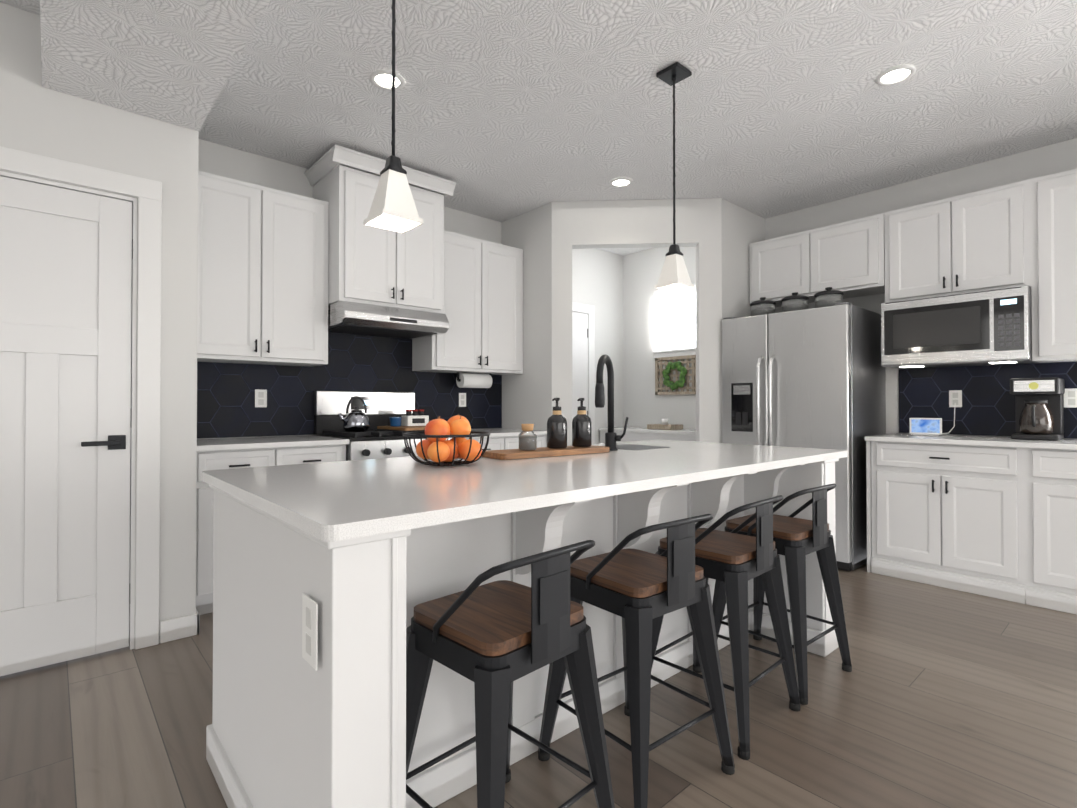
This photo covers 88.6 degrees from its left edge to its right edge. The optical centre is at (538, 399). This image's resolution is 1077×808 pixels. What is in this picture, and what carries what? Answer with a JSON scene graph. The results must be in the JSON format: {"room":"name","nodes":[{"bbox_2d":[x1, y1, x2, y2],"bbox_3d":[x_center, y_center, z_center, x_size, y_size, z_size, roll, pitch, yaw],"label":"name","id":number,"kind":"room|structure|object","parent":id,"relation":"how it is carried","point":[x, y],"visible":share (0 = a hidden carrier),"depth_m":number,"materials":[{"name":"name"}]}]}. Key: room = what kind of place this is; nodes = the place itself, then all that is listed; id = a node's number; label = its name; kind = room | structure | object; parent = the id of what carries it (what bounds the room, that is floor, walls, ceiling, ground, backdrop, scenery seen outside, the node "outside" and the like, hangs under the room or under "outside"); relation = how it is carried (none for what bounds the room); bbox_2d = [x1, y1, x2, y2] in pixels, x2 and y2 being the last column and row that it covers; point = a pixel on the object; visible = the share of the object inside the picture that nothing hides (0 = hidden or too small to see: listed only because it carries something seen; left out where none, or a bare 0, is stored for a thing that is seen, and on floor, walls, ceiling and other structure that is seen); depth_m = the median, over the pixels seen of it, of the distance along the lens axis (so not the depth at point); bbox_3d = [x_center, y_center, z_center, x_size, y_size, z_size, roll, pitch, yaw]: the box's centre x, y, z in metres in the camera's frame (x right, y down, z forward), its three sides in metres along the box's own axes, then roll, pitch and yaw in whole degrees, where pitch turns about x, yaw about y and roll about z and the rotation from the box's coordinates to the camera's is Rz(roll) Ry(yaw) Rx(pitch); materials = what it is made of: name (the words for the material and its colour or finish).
{"room":"kitchen","nodes":[
{"label":"kitchen","id":0,"kind":"room"},
{"bbox_2d":[0,2,198,648],"bbox_3d":[-3.264,-0.248,1.337,4.187,2.738,0.120,0,-1,-41],"label":"wall","id":1,"kind":"structure","parent":0,"point":[36,117],"depth_m":2.59,"materials":[{"name":"grey paint"}]},
{"bbox_2d":[0,176,132,675],"bbox_3d":[-2.068,0.107,2.311,0.616,2.024,0.095,0,-1,-41],"label":"pantry door","id":2,"kind":"structure","parent":1,"relation":"in","point":[66,256],"depth_m":2.37,"materials":[{"name":"white"}]},
{"bbox_2d":[0,146,161,649],"bbox_3d":[-2.104,0.057,2.340,0.818,2.147,0.130,0,-1,-41],"label":"trim","id":3,"kind":"structure","parent":1,"relation":"attached to","point":[145,449],"depth_m":2.52,"materials":[{"name":"white wood"}]},
{"bbox_2d":[160,610,198,642],"bbox_3d":[-3.272,1.071,1.344,4.201,0.100,0.189,0,-1,-41],"label":"baseboard","id":4,"kind":"structure","parent":1,"relation":"attached to","point":[179,628],"depth_m":2.61,"materials":[{"name":"white wood"}]},
{"bbox_2d":[40,0,269,130],"bbox_3d":[0.617,-1.484,-0.307,0.567,0.298,7.497,0,-1,-41],"label":"ceiling","id":5,"kind":"structure","parent":0,"point":[172,61],"depth_m":2.08,"materials":[{"name":"white paint"}]},
{"bbox_2d":[197,332,501,438],"bbox_3d":[-1.254,-0.194,4.090,2.469,0.877,0.008,0,-1,-41],"label":"backsplash","id":6,"kind":"structure","parent":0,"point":[226,408],"depth_m":3.85,"materials":[{"name":"tile"}]},
{"bbox_2d":[197,139,622,443],"bbox_3d":[-0.622,-0.215,4.702,4.470,2.738,0.210,0,-1,-41],"label":"wall","id":7,"kind":"structure","parent":0,"point":[226,408],"depth_m":4.12,"materials":[{"name":"grey paint"}]},
{"bbox_2d":[255,389,266,406],"bbox_3d":[-1.805,-0.007,3.589,0.072,0.116,0.006,0,-1,-41],"label":"electrical outlet","id":8,"kind":"object","parent":7,"relation":"attached to","point":[260,398],"visible":1,"depth_m":3.58,"materials":[{"name":"white plastic"}]},
{"bbox_2d":[197,144,522,374],"bbox_3d":[-1.074,-0.893,3.893,2.465,1.333,0.546,0,-1,-41],"label":"upper cabinet","id":9,"kind":"object","parent":7,"relation":"attached to","point":[279,271],"visible":0.94,"depth_m":3.53,"materials":[{"name":"white wood"}]},
{"bbox_2d":[456,372,492,387],"bbox_3d":[-0.524,-0.156,4.527,0.328,0.122,0.116,0,-1,-41],"label":"paper towel","id":10,"kind":"object","parent":9,"relation":"attached to","point":[465,380],"visible":1,"depth_m":4.47,"materials":[{"name":"white paper"}]},
{"bbox_2d":[328,301,448,338],"bbox_3d":[-1.097,-0.542,3.865,0.756,0.145,0.554,0,-1,-41],"label":"range hood","id":11,"kind":"object","parent":7,"relation":"attached to","point":[347,317],"visible":0.9,"depth_m":3.67,"materials":[{"name":"silver metal"}]},
{"bbox_2d":[459,393,465,406],"bbox_3d":[-0.636,0.003,4.622,0.072,0.116,0.006,0,-1,-41],"label":"electrical outlet","id":12,"kind":"object","parent":7,"relation":"attached to","point":[462,399],"visible":1,"depth_m":4.62,"materials":[{"name":"white plastic"}]},
{"bbox_2d":[502,202,551,446],"bbox_3d":[-0.071,-0.215,4.702,0.110,2.738,0.657,0,-1,-41],"label":"wall","id":13,"kind":"structure","parent":0,"point":[527,396],"depth_m":4.59,"materials":[{"name":"grey paint"}]},
{"bbox_2d":[0,563,1076,807],"bbox_3d":[0.551,1.150,0.142,8.737,0.080,8.695,0,-1,-41],"label":"floor","id":14,"kind":"structure","parent":0,"point":[938,697],"depth_m":1.90,"materials":[{"name":"brown wood"}]},
{"bbox_2d":[196,428,546,614],"bbox_3d":[-1.039,0.695,3.839,2.469,0.900,0.652,0,-1,-41],"label":"base cabinet","id":15,"kind":"object","parent":14,"relation":"on","point":[225,453],"visible":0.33,"depth_m":3.00,"materials":[{"name":"white wood"}]},
{"bbox_2d":[314,391,450,460],"bbox_3d":[-1.040,0.532,3.790,0.750,1.185,0.692,0,-1,-41],"label":"range","id":16,"kind":"object","parent":14,"relation":"on","point":[373,442],"visible":0.25,"depth_m":3.81,"materials":[{"name":"silver metal"}]},
{"bbox_2d":[338,396,369,430],"bbox_3d":[-1.220,0.092,3.642,0.211,0.232,0.169,0,-1,-41],"label":"kettle","id":17,"kind":"object","parent":16,"relation":"on","point":[356,419],"visible":1,"depth_m":3.60,"materials":[{"name":"silver metal"}]},
{"bbox_2d":[377,426,424,430],"bbox_3d":[-0.911,0.201,3.942,0.320,0.018,0.440,0,-1,-41],"label":"cutting board","id":18,"kind":"object","parent":16,"relation":"on","point":[407,428],"visible":0.67,"depth_m":3.77,"materials":[{"name":"brown wood"}]},
{"bbox_2d":[389,417,401,426],"bbox_3d":[-1.012,0.158,3.906,0.086,0.065,0.086,0,-1,-41],"label":"cup","id":19,"kind":"object","parent":18,"relation":"on","point":[395,421],"visible":1,"depth_m":3.87,"materials":[{"name":"blue ceramic"}]},
{"bbox_2d":[401,410,428,425],"bbox_3d":[-0.895,0.132,4.008,0.170,0.118,0.102,0,-1,-41],"label":"caddy","id":20,"kind":"object","parent":18,"relation":"on","point":[411,418],"visible":1,"depth_m":3.97,"materials":[{"name":"white plastic"}]},
{"bbox_2d":[406,540,614,807],"bbox_3d":[-0.098,0.730,1.358,0.436,0.783,0.436,-1,-1,45],"label":"stool","id":21,"kind":"object","parent":14,"relation":"on","point":[493,641],"visible":0.96,"depth_m":1.26,"materials":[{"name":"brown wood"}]},
{"bbox_2d":[206,460,838,807],"bbox_3d":[0.175,0.694,2.136,2.358,0.870,1.002,0,-1,-41],"label":"kitchen island","id":22,"kind":"object","parent":14,"relation":"on","point":[328,577],"depth_m":1.48,"materials":[{"name":"white wood"}]},
{"bbox_2d":[202,440,847,543],"bbox_3d":[0.180,0.243,2.136,2.390,0.031,1.060,0,-1,-41],"label":"island countertop","id":23,"kind":"structure","parent":22,"relation":"on","point":[338,502],"depth_m":1.52,"materials":[{"name":"white stone"}]},
{"bbox_2d":[403,414,489,465],"bbox_3d":[-0.316,0.137,1.912,0.300,0.174,0.300,0,-1,-41],"label":"fruit basket","id":24,"kind":"object","parent":23,"relation":"on","point":[437,447],"visible":0.98,"depth_m":1.87,"materials":[{"name":"black metal"}]},
{"bbox_2d":[482,445,608,459],"bbox_3d":[0.041,0.218,2.307,0.570,0.022,0.170,0,-1,-37],"label":"soap tray","id":25,"kind":"object","parent":23,"relation":"on","point":[506,454],"visible":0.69,"depth_m":2.22,"materials":[{"name":"brown wood"}]},
{"bbox_2d":[519,424,536,449],"bbox_3d":[-0.044,0.151,2.239,0.068,0.106,0.067,0,-1,-41],"label":"jar","id":26,"kind":"object","parent":25,"relation":"on","point":[527,438],"visible":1,"depth_m":2.21,"materials":[{"name":"clear glass"}]},
{"bbox_2d":[547,398,566,448],"bbox_3d":[0.078,0.098,2.341,0.087,0.213,0.085,0,-1,-41],"label":"soap bottle","id":27,"kind":"object","parent":25,"relation":"on","point":[557,430],"visible":1,"depth_m":2.31,"materials":[{"name":"black glass"}]},
{"bbox_2d":[572,398,591,446],"bbox_3d":[0.190,0.099,2.426,0.087,0.213,0.085,0,-1,-41],"label":"soap bottle","id":28,"kind":"object","parent":25,"relation":"on","point":[581,429],"visible":1,"depth_m":2.39,"materials":[{"name":"black glass"}]},
{"bbox_2d":[595,354,628,450],"bbox_3d":[0.303,0.015,2.459,0.222,0.430,0.126,0,-1,-41],"label":"faucet","id":29,"kind":"object","parent":23,"relation":"on","point":[612,437],"visible":0.94,"depth_m":2.50,"materials":[{"name":"black metal"}]},
{"bbox_2d":[538,514,734,807],"bbox_3d":[0.295,0.733,1.706,0.436,0.783,0.436,0,-1,-38],"label":"stool","id":30,"kind":"object","parent":14,"relation":"on","point":[637,590],"visible":0.94,"depth_m":1.59,"materials":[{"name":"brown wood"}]},
{"bbox_2d":[598,427,695,442],"bbox_3d":[1.259,0.724,5.319,0.417,0.872,1.455,0,-1,-41],"label":"countertop","id":31,"kind":"structure","parent":14,"relation":"on","point":[637,433],"depth_m":5.28,"materials":[{"name":"white stone"}]},
{"bbox_2d":[647,419,682,429],"bbox_3d":[1.219,0.236,5.325,0.200,0.100,0.280,0,-1,-41],"label":"tray","id":32,"kind":"object","parent":31,"relation":"on","point":[664,425],"visible":0.98,"depth_m":5.27,"materials":[{"name":"beige wood"}]},
{"bbox_2d":[651,495,799,759],"bbox_3d":[0.655,0.736,2.024,0.436,0.783,0.436,1,-1,-43],"label":"stool","id":33,"kind":"object","parent":14,"relation":"on","point":[733,561],"visible":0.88,"depth_m":1.88,"materials":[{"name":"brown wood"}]},
{"bbox_2d":[712,483,851,704],"bbox_3d":[1.010,0.739,2.338,0.436,0.783,0.436,0,-1,-39],"label":"stool","id":34,"kind":"object","parent":14,"relation":"on","point":[797,540],"visible":0.67,"depth_m":2.21,"materials":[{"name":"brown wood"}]},
{"bbox_2d":[722,302,885,570],"bbox_3d":[1.977,0.249,4.176,0.807,1.775,0.914,0,-1,-41],"label":"refrigerator","id":35,"kind":"object","parent":14,"relation":"on","point":[811,378],"visible":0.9,"depth_m":3.84,"materials":[{"name":"silver metal"}]},
{"bbox_2d":[750,297,775,315],"bbox_3d":[1.760,-0.721,4.331,0.185,0.164,0.188,0,-1,-41],"label":"cooking pot","id":36,"kind":"object","parent":35,"relation":"on","point":[762,306],"visible":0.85,"depth_m":4.26,"materials":[{"name":"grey metal"}]},
{"bbox_2d":[781,292,808,311],"bbox_3d":[1.926,-0.723,4.144,0.185,0.164,0.188,0,-1,-41],"label":"cooking pot","id":37,"kind":"object","parent":35,"relation":"on","point":[795,301],"visible":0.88,"depth_m":4.07,"materials":[{"name":"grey metal"}]},
{"bbox_2d":[814,287,843,307],"bbox_3d":[2.085,-0.724,3.964,0.185,0.164,0.188,0,-1,-41],"label":"cooking pot","id":38,"kind":"object","parent":35,"relation":"on","point":[829,297],"visible":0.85,"depth_m":3.89,"materials":[{"name":"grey metal"}]},
{"bbox_2d":[866,441,1020,602],"bbox_3d":[2.672,0.708,3.572,0.616,0.870,0.794,0,-1,-41],"label":"base cabinet","id":39,"kind":"object","parent":14,"relation":"on","point":[992,516],"depth_m":3.34,"materials":[{"name":"white wood"}]},
{"bbox_2d":[865,433,1076,448],"bbox_3d":[3.423,0.249,2.700,0.633,0.030,3.108,0,-1,-41],"label":"countertop","id":40,"kind":"structure","parent":39,"relation":"on","point":[906,439],"depth_m":3.30,"materials":[{"name":"white stone"}]},
{"bbox_2d":[909,418,941,435],"bbox_3d":[2.620,0.183,3.732,0.180,0.118,0.074,0,-1,41],"label":"smart display","id":41,"kind":"object","parent":40,"relation":"on","point":[926,426],"visible":1,"depth_m":3.70,"materials":[{"name":"white plastic"}]},
{"bbox_2d":[1010,377,1064,440],"bbox_3d":[3.007,0.056,3.331,0.307,0.365,0.220,0,-1,-41],"label":"coffee maker","id":42,"kind":"object","parent":40,"relation":"on","point":[1039,408],"visible":1,"depth_m":3.28,"materials":[{"name":"black"}]},
{"bbox_2d":[1021,449,1076,614],"bbox_3d":[3.190,0.702,2.986,0.616,0.870,0.770,0,-1,-41],"label":"base cabinet","id":43,"kind":"object","parent":14,"relation":"on","point":[1048,476],"depth_m":3.00,"materials":[{"name":"white wood"}]},
{"bbox_2d":[0,0,1076,255],"bbox_3d":[0.551,-1.670,0.170,8.737,0.080,8.695,0,-1,-41],"label":"ceiling","id":44,"kind":"structure","parent":0,"point":[508,110],"depth_m":2.90,"materials":[{"name":"white paint"}]},
{"bbox_2d":[370,70,404,90],"bbox_3d":[-0.757,-1.598,2.767,0.172,0.009,0.172,0,-1,-41],"label":"recessed light","id":45,"kind":"object","parent":44,"relation":"in","point":[381,79],"visible":0.88,"depth_m":2.76,"materials":[{"name":"white"}]},
{"bbox_2d":[363,0,422,233],"bbox_3d":[-0.458,-1.082,1.745,0.138,1.058,0.138,0,-1,-41],"label":"pendant light","id":46,"kind":"object","parent":44,"relation":"hanging from","point":[393,208],"visible":1,"depth_m":1.73,"materials":[{"name":"white glass"}]},
{"bbox_2d":[609,177,632,186],"bbox_3d":[0.603,-1.585,4.037,0.172,0.009,0.172,0,-1,-41],"label":"recessed light","id":47,"kind":"object","parent":44,"relation":"in","point":[620,181],"visible":0.98,"depth_m":4.03,"materials":[{"name":"white"}]},
{"bbox_2d":[654,62,694,291],"bbox_3d":[0.663,-1.073,2.696,0.138,1.058,0.138,0,-1,-41],"label":"pendant light","id":48,"kind":"object","parent":44,"relation":"hanging from","point":[674,275],"visible":1,"depth_m":2.68,"materials":[{"name":"white glass"}]},
{"bbox_2d":[875,64,915,85],"bbox_3d":[1.763,-1.598,2.726,0.172,0.009,0.172,0,-1,-41],"label":"recessed light","id":49,"kind":"object","parent":44,"relation":"in","point":[900,73],"visible":1,"depth_m":2.72,"materials":[{"name":"white"}]},
{"bbox_2d":[552,198,721,445],"bbox_3d":[0.777,-0.218,4.436,1.338,2.738,0.115,0,-1,4],"label":"wall","id":50,"kind":"structure","parent":0,"point":[613,224],"depth_m":4.39,"materials":[{"name":"grey paint"}]},
{"bbox_2d":[721,198,764,319],"bbox_3d":[1.678,-0.216,4.620,0.729,2.738,0.110,0,-1,-41],"label":"wall","id":51,"kind":"structure","parent":0,"point":[742,229],"depth_m":4.50,"materials":[{"name":"grey paint"}]},
{"bbox_2d":[623,138,1076,438],"bbox_3d":[3.726,-0.232,2.963,0.140,2.738,8.293,0,-1,-41],"label":"wall","id":52,"kind":"structure","parent":0,"point":[644,405],"depth_m":4.57,"materials":[{"name":"grey paint"}]},
{"bbox_2d":[652,283,695,358],"bbox_3d":[1.404,-0.774,5.458,0.039,0.700,0.670,0,-1,-41],"label":"nook window","id":53,"kind":"structure","parent":52,"relation":"in","point":[674,323],"depth_m":5.52,"materials":[{"name":"white glass"}]},
{"bbox_2d":[655,355,695,394],"bbox_3d":[1.359,-0.239,5.480,0.065,0.380,0.500,0,-1,-41],"label":"wall art","id":54,"kind":"object","parent":52,"relation":"hanging from","point":[668,382],"visible":0.98,"depth_m":5.48,"materials":[{"name":"green plant"}]},
{"bbox_2d":[749,231,814,307],"bbox_3d":[2.037,-1.048,4.525,0.326,0.510,0.497,0,-1,-41],"label":"upper cabinet","id":55,"kind":"object","parent":52,"relation":"attached to","point":[778,269],"depth_m":4.42,"materials":[{"name":"white wood"}]},
{"bbox_2d":[805,213,884,300],"bbox_3d":[2.366,-1.052,4.153,0.326,0.510,0.496,0,-1,-41],"label":"upper cabinet","id":56,"kind":"object","parent":52,"relation":"attached to","point":[848,257],"depth_m":4.04,"materials":[{"name":"white wood"}]},
{"bbox_2d":[881,181,1028,301],"bbox_3d":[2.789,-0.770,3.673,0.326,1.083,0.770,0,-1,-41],"label":"upper cabinet","id":57,"kind":"object","parent":52,"relation":"attached to","point":[1021,233],"depth_m":3.54,"materials":[{"name":"white wood"}]},
{"bbox_2d":[881,285,1037,368],"bbox_3d":[2.756,-0.447,3.641,0.412,0.442,0.764,0,-1,-41],"label":"microwave","id":58,"kind":"object","parent":57,"relation":"attached to","point":[986,327],"visible":1,"depth_m":3.47,"materials":[{"name":"silver metal"}]},
{"bbox_2d":[899,361,1076,438],"bbox_3d":[3.674,-0.001,2.908,0.008,0.469,3.083,0,-1,-41],"label":"backsplash","id":59,"kind":"structure","parent":52,"relation":"attached to","point":[988,408],"depth_m":3.73,"materials":[{"name":"tile"}]},
{"bbox_2d":[942,390,961,433],"bbox_3d":[2.802,0.087,3.763,0.160,0.301,0.109,0,-1,-41],"label":"electrical outlet","id":60,"kind":"object","parent":59,"relation":"attached to","point":[955,398],"visible":0.98,"depth_m":3.79,"materials":[{"name":"white plastic"}]},
{"bbox_2d":[1063,388,1076,407],"bbox_3d":[3.254,-0.009,3.369,0.006,0.116,0.072,0,-1,-41],"label":"electrical outlet","id":61,"kind":"object","parent":59,"relation":"attached to","point":[1070,398],"visible":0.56,"depth_m":3.37,"materials":[{"name":"white plastic"}]},
{"bbox_2d":[1025,169,1076,362],"bbox_3d":[3.299,-0.776,3.096,0.326,1.083,0.770,0,-1,-41],"label":"upper cabinet","id":62,"kind":"object","parent":52,"relation":"attached to","point":[1050,200],"depth_m":3.21,"materials":[{"name":"white wood"}]}
]}

